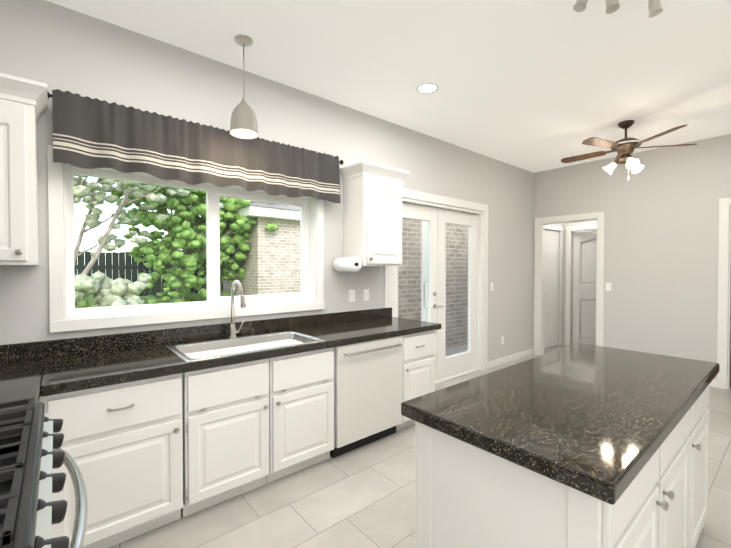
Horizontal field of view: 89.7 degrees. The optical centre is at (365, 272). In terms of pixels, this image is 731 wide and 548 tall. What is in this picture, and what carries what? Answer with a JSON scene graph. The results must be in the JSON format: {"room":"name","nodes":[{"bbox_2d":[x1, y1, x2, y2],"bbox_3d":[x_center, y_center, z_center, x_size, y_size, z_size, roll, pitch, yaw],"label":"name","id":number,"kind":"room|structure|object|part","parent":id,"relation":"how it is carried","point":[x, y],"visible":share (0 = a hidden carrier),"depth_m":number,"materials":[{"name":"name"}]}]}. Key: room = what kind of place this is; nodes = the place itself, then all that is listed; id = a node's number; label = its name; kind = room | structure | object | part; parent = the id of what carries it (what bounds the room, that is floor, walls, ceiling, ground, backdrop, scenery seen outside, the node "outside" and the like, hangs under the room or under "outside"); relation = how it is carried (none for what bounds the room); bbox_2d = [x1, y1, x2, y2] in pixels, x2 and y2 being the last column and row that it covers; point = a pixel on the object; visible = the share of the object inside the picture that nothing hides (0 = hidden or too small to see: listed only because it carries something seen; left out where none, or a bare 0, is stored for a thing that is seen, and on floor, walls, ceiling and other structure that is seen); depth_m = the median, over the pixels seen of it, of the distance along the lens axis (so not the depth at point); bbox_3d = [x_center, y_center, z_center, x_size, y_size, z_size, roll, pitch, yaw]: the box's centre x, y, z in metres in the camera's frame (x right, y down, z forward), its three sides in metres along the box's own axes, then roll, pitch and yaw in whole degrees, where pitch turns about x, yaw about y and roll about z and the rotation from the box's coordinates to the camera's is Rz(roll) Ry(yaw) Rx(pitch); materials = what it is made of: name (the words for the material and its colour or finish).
{"room":"kitchen","nodes":[
{"label":"kitchen","id":0,"kind":"room"},
{"bbox_2d":[0,0,592,369],"bbox_3d":[1.126,-0.130,4.853,9.800,3.020,0.200,-1,1,-40],"label":"wall","id":1,"kind":"structure","parent":0,"point":[52,46],"depth_m":3.01,"materials":[{"name":"grey paint"}]},
{"bbox_2d":[0,73,47,264],"bbox_3d":[-2.044,-0.508,1.810,0.732,0.940,0.351,-1,1,-40],"label":"upper cabinet","id":2,"kind":"object","parent":1,"relation":"attached to","point":[23,105],"visible":1,"depth_m":1.86,"materials":[{"name":"white paint"}]},
{"bbox_3d":[-1.749,-0.104,1.855,0.030,0.029,0.031,-1,1,-40],"label":"knob","id":3,"kind":"part","parent":2,"relation":"part of","materials":[{"name":"silver metal"}]},
{"bbox_2d":[47,145,323,332],"bbox_3d":[-1.183,-0.207,2.859,1.940,1.110,0.190,-1,1,-40],"label":"window","id":4,"kind":"structure","parent":1,"relation":"in","point":[212,224],"depth_m":2.69,"materials":[{"name":"white plastic"}]},
{"bbox_2d":[47,89,343,202],"bbox_3d":[-1.024,-0.846,2.787,2.143,0.451,0.165,-1,1,-40],"label":"valance curtain","id":5,"kind":"object","parent":1,"relation":"attached to","point":[90,133],"visible":0.98,"depth_m":2.53,"materials":[{"name":"fabric"}]},
{"bbox_3d":[-1.046,-1.032,2.811,2.143,0.047,0.096,-1,1,-40],"label":"valance rod","id":6,"kind":"part","parent":5,"relation":"part of","materials":[{"name":"black plastic"}]},
{"bbox_2d":[0,308,391,363],"bbox_3d":[-1.043,0.442,2.879,3.470,0.100,0.028,-1,1,-40],"label":"backsplash","id":7,"kind":"structure","parent":1,"relation":"attached to","point":[37,350],"depth_m":2.52,"materials":[{"name":"black stone"}]},
{"bbox_2d":[333,257,361,271],"bbox_3d":[-0.175,-0.075,3.409,0.132,0.132,0.325,-1,1,-40],"label":"paper towel","id":8,"kind":"object","parent":1,"relation":"attached to","point":[348,264],"visible":0.96,"depth_m":3.33,"materials":[{"name":"white paper"}]},
{"bbox_2d":[349,290,354,301],"bbox_3d":[-0.133,0.232,3.659,0.072,0.116,0.010,-1,1,-40],"label":"outlet","id":9,"kind":"object","parent":1,"relation":"attached to","point":[351,295],"visible":1,"depth_m":3.65,"materials":[{"name":"white plastic"}]},
{"bbox_2d":[363,289,368,300],"bbox_3d":[0.010,0.230,3.776,0.072,0.116,0.016,-1,1,-40],"label":"switch","id":10,"kind":"object","parent":1,"relation":"attached to","point":[365,294],"visible":1,"depth_m":3.77,"materials":[{"name":"white plastic"}]},
{"bbox_2d":[340,161,408,265],"bbox_3d":[0.093,-0.533,3.612,0.610,0.940,0.351,-1,1,-40],"label":"upper cabinet","id":11,"kind":"object","parent":1,"relation":"attached to","point":[372,214],"visible":0.96,"depth_m":3.47,"materials":[{"name":"white paint"}]},
{"bbox_2d":[393,203,439,380],"bbox_3d":[0.583,0.281,4.383,0.882,2.168,0.064,-1,1,-40],"label":"door leaf","id":12,"kind":"structure","parent":1,"relation":"in","point":[420,213],"depth_m":4.57,"materials":[{"name":"white paint"}]},
{"bbox_3d":[0.921,0.277,4.636,0.040,2.168,0.015,-1,1,-40],"label":"french door astragal","id":13,"kind":"part","parent":12,"relation":"part of","materials":[{"name":"white wood"}]},
{"bbox_2d":[398,220,468,355],"bbox_3d":[0.904,0.234,4.655,1.454,1.773,0.149,-1,1,-40],"label":"french door","id":14,"kind":"structure","parent":1,"relation":"in","point":[434,294],"depth_m":4.59,"materials":[{"name":"clear glass"}]},
{"label":"glass","id":15,"kind":"part","parent":14,"relation":"part of","materials":[{"name":"clear glass"}]},
{"bbox_3d":[0.854,0.283,4.614,0.218,0.354,0.149,-1,1,-40],"label":"handle","id":16,"kind":"part","parent":14,"relation":"part of","materials":[{"name":"silver metal"}]},
{"label":"glass","id":17,"kind":"part","parent":14,"relation":"part of","materials":[{"name":"clear glass"}]},
{"bbox_2d":[384,188,487,383],"bbox_3d":[0.902,0.218,4.657,2.000,2.330,0.218,-1,1,-40],"label":"door frame","id":18,"kind":"structure","parent":1,"relation":"attached to","point":[414,196],"depth_m":5.14,"materials":[{"name":"white paint"}]},
{"bbox_2d":[440,209,476,378],"bbox_3d":[1.232,0.273,4.937,0.860,2.168,0.053,-1,1,-40],"label":"door leaf","id":19,"kind":"structure","parent":1,"relation":"in","point":[454,364],"depth_m":4.98,"materials":[{"name":"white paint"}]},
{"bbox_2d":[487,349,532,368],"bbox_3d":[2.260,1.321,5.689,1.386,0.095,0.014,-1,1,-40],"label":"baseboard","id":20,"kind":"structure","parent":1,"relation":"attached to","point":[513,357],"depth_m":5.64,"materials":[{"name":"white paint"}]},
{"bbox_2d":[544,230,558,348],"bbox_3d":[3.285,0.294,6.564,0.790,2.105,0.095,-1,1,-40],"label":"hall door","id":21,"kind":"structure","parent":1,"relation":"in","point":[551,289],"depth_m":6.63,"materials":[{"name":"white paint"}]},
{"bbox_2d":[46,0,730,172],"bbox_3d":[2.956,-1.660,2.660,9.800,0.100,5.880,-1,1,-40],"label":"ceiling","id":22,"kind":"structure","parent":0,"point":[533,86],"depth_m":2.78,"materials":[{"name":"white paint"}]},
{"bbox_2d":[230,35,257,138],"bbox_3d":[-0.843,-1.283,2.549,0.190,0.650,0.190,-1,1,-40],"label":"pendant light","id":23,"kind":"object","parent":22,"relation":"hanging from","point":[243,123],"visible":1,"depth_m":2.50,"materials":[{"name":"silver metal"}]},
{"bbox_3d":[-0.843,-0.990,2.553,0.166,0.004,0.166,-1,1,-40],"label":"pendant bulb","id":24,"kind":"part","parent":23,"relation":"part of","materials":[{"name":"white glass"}]},
{"bbox_2d":[416,83,437,93],"bbox_3d":[0.542,-1.616,3.228,0.190,0.004,0.190,-1,1,-40],"label":"recessed light","id":25,"kind":"object","parent":22,"relation":"in","point":[426,88],"visible":1,"depth_m":3.23,"materials":[{"name":"white paint"}]},
{"bbox_2d":[573,0,662,17],"bbox_3d":[1.399,-1.520,2.034,0.440,0.162,0.322,-1,1,-40],"label":"track spotlight","id":26,"kind":"object","parent":22,"relation":"attached to","point":[654,7],"visible":1,"depth_m":2.03,"materials":[{"name":"silver metal"}]},
{"bbox_2d":[561,120,696,179],"bbox_3d":[2.791,-1.313,4.030,1.262,0.631,1.218,-1,1,-40],"label":"ceiling fan","id":27,"kind":"object","parent":22,"relation":"hanging from","point":[624,148],"visible":1,"depth_m":3.93,"materials":[{"name":"brown metal"}]},
{"bbox_3d":[2.828,-1.451,3.994,0.284,0.355,0.284,-1,1,-40],"label":"motor","id":28,"kind":"part","parent":27,"relation":"part of","materials":[{"name":"brown metal"}]},
{"bbox_2d":[109,345,730,547],"bbox_3d":[2.956,1.440,2.703,9.800,0.060,5.880,-1,1,-40],"label":"floor","id":29,"kind":"structure","parent":0,"point":[362,497],"depth_m":2.23,"materials":[{"name":"tile"}]},
{"bbox_2d":[0,397,87,547],"bbox_3d":[-1.138,0.935,0.865,0.774,1.000,0.964,-1,1,-40],"label":"stove","id":30,"kind":"object","parent":29,"relation":"on","point":[33,454],"visible":1,"depth_m":0.96,"materials":[{"name":"silver metal"}]},
{"bbox_2d":[0,402,44,547],"bbox_3d":[-1.177,0.520,0.827,0.672,0.040,0.964,-1,1,-40],"label":"cooktop","id":31,"kind":"object","parent":30,"relation":"in","point":[29,525],"depth_m":0.89,"materials":[{"name":"black metal"}]},
{"bbox_3d":[-0.884,0.667,1.076,0.109,0.028,0.868,-1,1,-40],"label":"handle","id":32,"kind":"part","parent":30,"relation":"part of","materials":[{"name":"silver metal"}]},
{"bbox_2d":[40,392,51,537],"bbox_3d":[-1.618,0.995,1.348,0.663,0.865,0.385,-1,1,-40],"label":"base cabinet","id":33,"kind":"object","parent":29,"relation":"on","point":[44,399],"depth_m":1.69,"materials":[{"name":"white paint"}]},
{"bbox_2d":[48,372,183,547],"bbox_3d":[-1.464,0.985,2.113,0.610,0.865,0.668,-1,1,-40],"label":"base cabinet","id":34,"kind":"object","parent":29,"relation":"on","point":[161,427],"depth_m":1.88,"materials":[{"name":"white paint"}]},
{"bbox_2d":[0,360,43,408],"bbox_3d":[-1.823,0.535,1.578,0.653,0.050,1.014,-1,1,-40],"label":"countertop","id":35,"kind":"structure","parent":34,"relation":"on","point":[19,379],"depth_m":1.73,"materials":[{"name":"black stone"}]},
{"bbox_2d":[160,328,339,516],"bbox_3d":[-0.828,0.950,2.648,1.028,0.920,0.670,-1,1,-40],"label":"base cabinet","id":36,"kind":"object","parent":29,"relation":"on","point":[260,407],"depth_m":2.37,"materials":[{"name":"white paint"}]},
{"bbox_2d":[40,316,440,395],"bbox_3d":[-0.590,0.518,2.828,2.844,0.050,0.693,-1,1,-40],"label":"countertop","id":37,"kind":"structure","parent":36,"relation":"on","point":[83,371],"depth_m":2.08,"materials":[{"name":"black stone"}]},
{"bbox_2d":[229,280,245,337],"bbox_3d":[-0.914,0.271,2.701,0.106,0.437,0.254,-1,1,-40],"label":"faucet","id":38,"kind":"object","parent":37,"relation":"on","point":[233,331],"depth_m":2.75,"materials":[{"name":"silver metal"}]},
{"bbox_2d":[165,330,325,361],"bbox_3d":[-0.819,0.600,2.584,0.950,0.217,0.567,-1,1,-40],"label":"sink","id":39,"kind":"object","parent":37,"relation":"in","point":[234,345],"depth_m":2.60,"materials":[{"name":"silver metal"}]},
{"bbox_2d":[336,332,407,456],"bbox_3d":[-0.156,0.970,3.205,0.702,0.865,0.684,-1,1,-40],"label":"base cabinet","id":40,"kind":"object","parent":29,"relation":"on","point":[372,375],"depth_m":2.93,"materials":[{"name":"white paint"}]},
{"bbox_2d":[330,336,402,457],"bbox_3d":[-0.144,0.973,3.186,0.694,0.861,0.728,-1,1,-40],"label":"dishwasher","id":41,"kind":"object","parent":40,"relation":"in","point":[368,378],"depth_m":2.91,"materials":[{"name":"white metal"}]},
{"bbox_2d":[408,328,439,425],"bbox_3d":[0.290,0.965,3.581,0.464,0.865,0.684,-1,1,-40],"label":"base cabinet","id":42,"kind":"object","parent":29,"relation":"on","point":[421,345],"depth_m":3.34,"materials":[{"name":"white paint"}]},
{"bbox_2d":[415,371,718,547],"bbox_3d":[1.056,0.989,1.719,1.686,0.868,0.676,-1,1,-40],"label":"kitchen island","id":43,"kind":"object","parent":29,"relation":"on","point":[465,497],"depth_m":1.25,"materials":[{"name":"white paint"}]},
{"bbox_2d":[401,343,719,510],"bbox_3d":[1.044,0.529,1.732,1.770,0.052,0.720,-1,1,-40],"label":"island countertop","id":44,"kind":"structure","parent":43,"relation":"on","point":[582,418],"depth_m":1.35,"materials":[{"name":"black stone"}]},
{"bbox_2d":[562,220,596,344],"bbox_3d":[5.678,-0.132,4.976,2.680,3.020,5.480,-1,1,-40],"label":"wall","id":45,"kind":"structure","parent":0,"point":[565,225],"depth_m":6.82,"materials":[{"name":"grey paint"}]},
{"bbox_2d":[572,232,596,344],"bbox_3d":[4.222,0.299,6.762,0.490,2.090,0.613,-1,1,-40],"label":"hall door","id":46,"kind":"structure","parent":45,"relation":"in","point":[584,293],"depth_m":6.78,"materials":[{"name":"white paint"}]},
{"bbox_2d":[533,134,730,379],"bbox_3d":[4.608,-0.119,4.074,0.120,3.020,5.480,-1,1,-40],"label":"wall","id":47,"kind":"structure","parent":0,"point":[661,208],"depth_m":4.86,"materials":[{"name":"grey paint"}]},
{"bbox_2d":[534,211,604,354],"bbox_3d":[3.180,0.238,5.759,0.138,2.260,1.010,-1,1,-40],"label":"door frame","id":48,"kind":"structure","parent":47,"relation":"attached to","point":[541,224],"depth_m":6.05,"materials":[{"name":"white paint"}]},
{"bbox_2d":[606,283,610,290],"bbox_3d":[3.495,0.204,5.292,0.016,0.116,0.072,-1,1,-40],"label":"light switch","id":49,"kind":"object","parent":47,"relation":"attached to","point":[608,286],"visible":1,"depth_m":5.29,"materials":[{"name":"white plastic"}]},
{"bbox_2d":[710,379,716,386],"bbox_3d":[3.848,1.332,4.891,0.014,0.095,1.200,-1,1,-40],"label":"baseboard","id":50,"kind":"structure","parent":47,"relation":"attached to","point":[714,382],"depth_m":4.45,"materials":[{"name":"white paint"}]},
{"bbox_2d":[717,198,730,388],"bbox_3d":[4.691,0.257,3.966,0.138,2.270,1.280,-1,1,-40],"label":"door frame","id":51,"kind":"structure","parent":47,"relation":"attached to","point":[724,305],"depth_m":4.37,"materials":[{"name":"white paint"}]},
{"label":"outside","id":52,"kind":"structure","parent":0,"visible":0},
{"bbox_2d":[73,175,467,355],"bbox_3d":[-12.155,-3.306,21.029,60.000,9.428,41.720,-1,1,-40],"label":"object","id":53,"kind":"object","parent":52,"point":[167,219],"depth_m":8.00,"materials":[{"name":"green plant"}]}
]}

